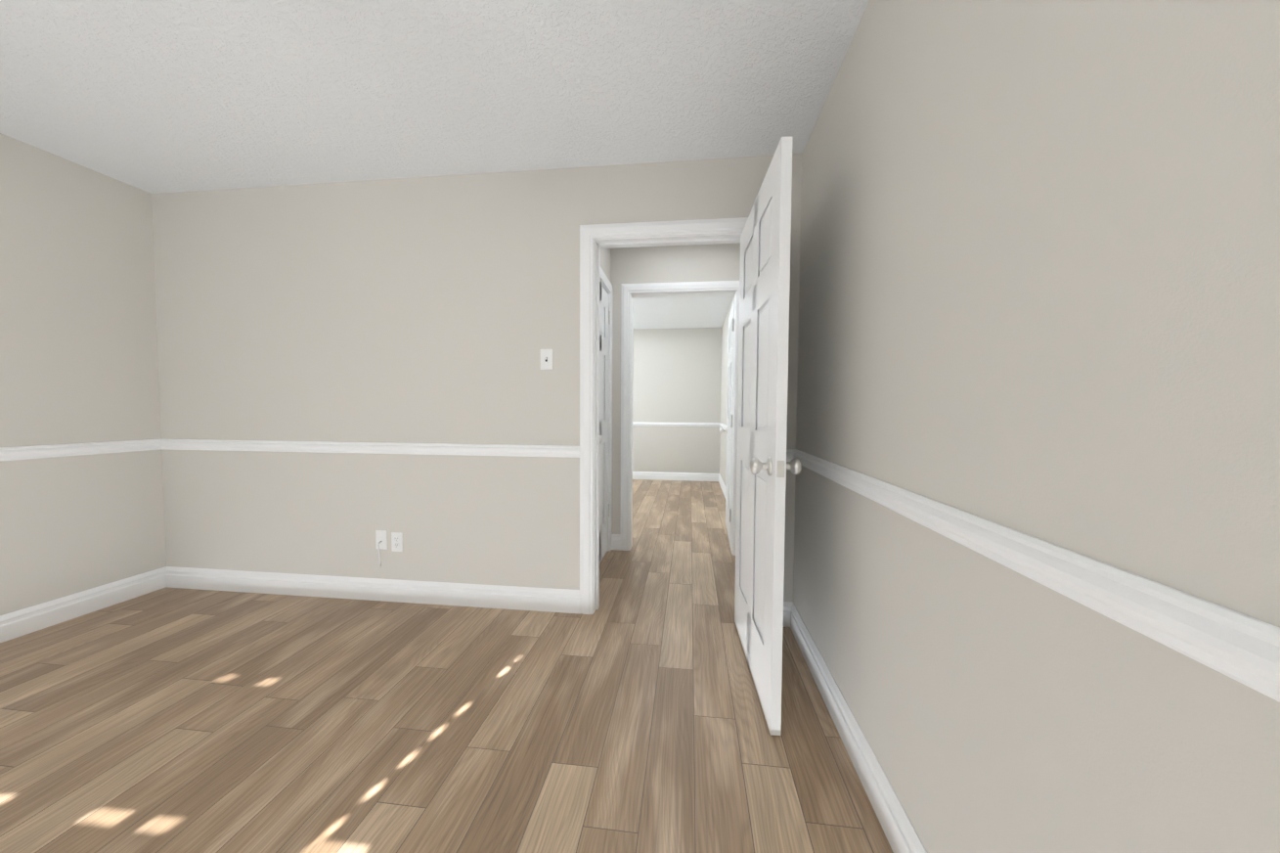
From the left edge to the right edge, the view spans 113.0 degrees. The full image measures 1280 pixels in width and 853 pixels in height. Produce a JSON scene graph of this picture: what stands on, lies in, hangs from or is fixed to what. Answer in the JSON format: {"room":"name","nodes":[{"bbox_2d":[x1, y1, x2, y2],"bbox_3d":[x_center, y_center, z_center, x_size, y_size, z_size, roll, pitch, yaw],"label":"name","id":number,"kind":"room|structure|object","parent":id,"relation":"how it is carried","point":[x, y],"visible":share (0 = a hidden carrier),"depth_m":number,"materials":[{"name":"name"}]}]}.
{"room":"empty bedroom","nodes":[
{"label":"empty bedroom","id":0,"kind":"room"},
{"bbox_2d":[0,132,166,615],"bbox_3d":[-3.306,-0.126,0.558,0.120,2.440,4.460,1,2,7],"label":"wall","id":1,"kind":"structure","parent":0,"point":[78,349],"depth_m":2.28,"materials":[{"name":"white paint"}]},
{"bbox_2d":[0,439,160,461],"bbox_3d":[-3.239,0.191,0.563,0.021,0.066,4.220,1,2,7],"label":"trim","id":2,"kind":"structure","parent":1,"relation":"attached to","point":[74,449],"depth_m":2.27,"materials":[{"name":"white paint"}]},
{"bbox_2d":[0,567,164,642],"bbox_3d":[-3.246,1.031,0.596,0.017,0.127,4.220,1,2,7],"label":"baseboard","id":3,"kind":"structure","parent":1,"relation":"attached to","point":[30,619],"depth_m":2.29,"materials":[{"name":"white paint"}]},
{"bbox_2d":[0,0,869,329],"bbox_3d":[-1.063,-1.461,2.549,4.340,0.100,9.300,1,2,7],"label":"ceiling","id":4,"kind":"structure","parent":0,"point":[162,96],"depth_m":1.71,"materials":[{"name":"white paint"}]},
{"bbox_2d":[0,479,893,852],"bbox_3d":[-1.079,1.057,2.648,4.340,0.060,9.300,1,2,7],"label":"floor","id":5,"kind":"structure","parent":0,"point":[628,716],"depth_m":1.51,"materials":[{"name":"brown wood"}]},
{"bbox_2d":[151,153,801,602],"bbox_3d":[-1.085,-0.188,2.480,3.840,2.440,0.120,1,2,7],"label":"wall","id":6,"kind":"structure","parent":0,"point":[438,309],"depth_m":2.46,"materials":[{"name":"white paint"}]},
{"bbox_2d":[160,439,580,457],"bbox_3d":[-1.648,0.125,2.488,2.665,0.066,0.021,1,2,7],"label":"trim","id":7,"kind":"structure","parent":6,"relation":"attached to","point":[512,450],"depth_m":2.47,"materials":[{"name":"white paint"}]},
{"bbox_2d":[164,566,580,613],"bbox_3d":[-1.653,0.965,2.522,2.665,0.127,0.017,1,2,7],"label":"baseboard","id":8,"kind":"structure","parent":6,"relation":"attached to","point":[566,600],"depth_m":2.50,"materials":[{"name":"white paint"}]},
{"bbox_2d":[375,529,387,566],"bbox_3d":[-1.528,0.719,2.489,0.070,0.216,0.035,1,2,7],"label":"outlet plate","id":9,"kind":"object","parent":6,"relation":"attached to","point":[380,539],"visible":1,"depth_m":2.50,"materials":[{"name":"white plastic"}]},
{"bbox_2d":[391,531,402,551],"bbox_3d":[-1.428,0.679,2.490,0.070,0.114,0.008,1,2,7],"label":"electrical outlet","id":10,"kind":"object","parent":6,"relation":"attached to","point":[396,541],"visible":1,"depth_m":2.49,"materials":[{"name":"white plastic"}]},
{"bbox_2d":[540,349,552,369],"bbox_3d":[-0.517,-0.371,2.337,0.070,0.114,0.016,1,2,7],"label":"light switch","id":11,"kind":"object","parent":6,"relation":"attached to","point":[546,359],"visible":1,"depth_m":2.34,"materials":[{"name":"white plastic"}]},
{"bbox_2d":[579,217,748,614],"bbox_3d":[0.157,-0.019,2.339,0.965,2.130,0.154,1,2,7],"label":"door frame","id":12,"kind":"structure","parent":6,"relation":"attached to","point":[595,239],"depth_m":2.26,"materials":[{"name":"white paint"}]},
{"bbox_2d":[734,135,801,735],"bbox_3d":[0.502,0.044,1.833,0.177,2.023,0.811,0,2,4],"label":"bedroom door","id":13,"kind":"structure","parent":6,"relation":"in","point":[763,465],"depth_m":1.60,"materials":[{"name":"white paint"}]},
{"bbox_2d":[783,601,786,619],"bbox_3d":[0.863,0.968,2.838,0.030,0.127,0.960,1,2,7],"label":"baseboard","id":14,"kind":"structure","parent":6,"relation":"attached to","point":[784,602],"depth_m":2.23,"materials":[{"name":"white paint"}]},
{"bbox_2d":[600,248,610,281],"bbox_3d":[-0.336,-1.240,3.011,0.120,0.370,0.670,1,2,7],"label":"wall","id":15,"kind":"structure","parent":0,"point":[605,260],"depth_m":3.18,"materials":[{"name":"white paint"}]},
{"bbox_2d":[599,284,610,563],"bbox_3d":[-0.307,-0.009,3.059,0.177,2.023,0.636,1,2,7],"label":"closet door","id":16,"kind":"structure","parent":15,"relation":"in","point":[603,419],"depth_m":3.21,"materials":[{"name":"white paint"}]},
{"bbox_2d":[610,243,739,533],"bbox_3d":[-0.457,-0.224,3.493,2.450,2.440,0.120,1,2,7],"label":"wall","id":17,"kind":"structure","parent":0,"point":[687,263],"depth_m":3.33,"materials":[{"name":"white paint"}]},
{"bbox_2d":[611,533,620,549],"bbox_3d":[-0.891,0.925,3.658,1.515,0.127,0.017,1,2,7],"label":"baseboard","id":18,"kind":"structure","parent":17,"relation":"attached to","point":[615,538],"depth_m":3.43,"materials":[{"name":"white paint"}]},
{"bbox_2d":[719,297,734,546],"bbox_3d":[0.822,-0.032,3.818,0.177,2.023,0.816,1,2,9],"label":"hall door","id":19,"kind":"structure","parent":17,"relation":"in","point":[728,429],"depth_m":3.76,"materials":[{"name":"white paint"}]},
{"bbox_2d":[632,327,721,473],"bbox_3d":[-0.011,-0.358,6.962,2.760,2.440,0.120,1,2,7],"label":"wall","id":20,"kind":"structure","parent":0,"point":[677,375],"depth_m":6.83,"materials":[{"name":"white paint"}]},
{"bbox_2d":[632,471,715,481],"bbox_3d":[0.004,0.801,6.935,2.520,0.127,0.017,1,2,7],"label":"baseboard","id":21,"kind":"structure","parent":20,"relation":"attached to","point":[696,476],"depth_m":6.86,"materials":[{"name":"white paint"}]},
{"bbox_2d":[632,421,719,426],"bbox_3d":[-0.006,-0.039,6.903,2.490,0.066,0.021,1,2,7],"label":"trim","id":22,"kind":"structure","parent":20,"relation":"attached to","point":[641,423],"depth_m":6.83,"materials":[{"name":"white paint"}]},
{"bbox_2d":[719,295,734,485],"bbox_3d":[1.119,-0.276,5.067,0.070,2.440,3.380,1,2,7],"label":"wall","id":23,"kind":"structure","parent":0,"point":[724,402],"depth_m":6.02,"materials":[{"name":"white paint"}]},
{"bbox_2d":[715,473,725,497],"bbox_3d":[1.067,0.879,5.118,0.020,0.127,3.380,1,2,7],"label":"baseboard","id":24,"kind":"structure","parent":23,"relation":"attached to","point":[719,478],"depth_m":6.22,"materials":[{"name":"white paint"}]},
{"bbox_2d":[719,422,726,429],"bbox_3d":[1.072,0.039,5.085,0.021,0.066,3.380,1,2,7],"label":"trim","id":25,"kind":"structure","parent":23,"relation":"attached to","point":[723,425],"depth_m":6.04,"materials":[{"name":"white paint"}]},
{"bbox_2d":[793,0,1279,852],"bbox_3d":[0.895,-0.171,2.367,0.120,2.440,9.040,1,2,7],"label":"wall","id":26,"kind":"structure","parent":0,"point":[1039,272],"depth_m":0.66,"materials":[{"name":"white paint"}]},
{"bbox_2d":[786,601,926,852],"bbox_3d":[0.552,1.072,0.148,0.017,0.127,4.220,1,2,7],"label":"baseboard","id":27,"kind":"structure","parent":26,"relation":"attached to","point":[900,831],"depth_m":1.32,"materials":[{"name":"white paint"}]},
{"bbox_2d":[786,448,1279,702],"bbox_3d":[0.555,0.232,0.115,0.021,0.066,4.220,1,2,7],"label":"trim","id":28,"kind":"structure","parent":26,"relation":"attached to","point":[1236,646],"depth_m":0.54,"materials":[{"name":"white paint"}]}
]}

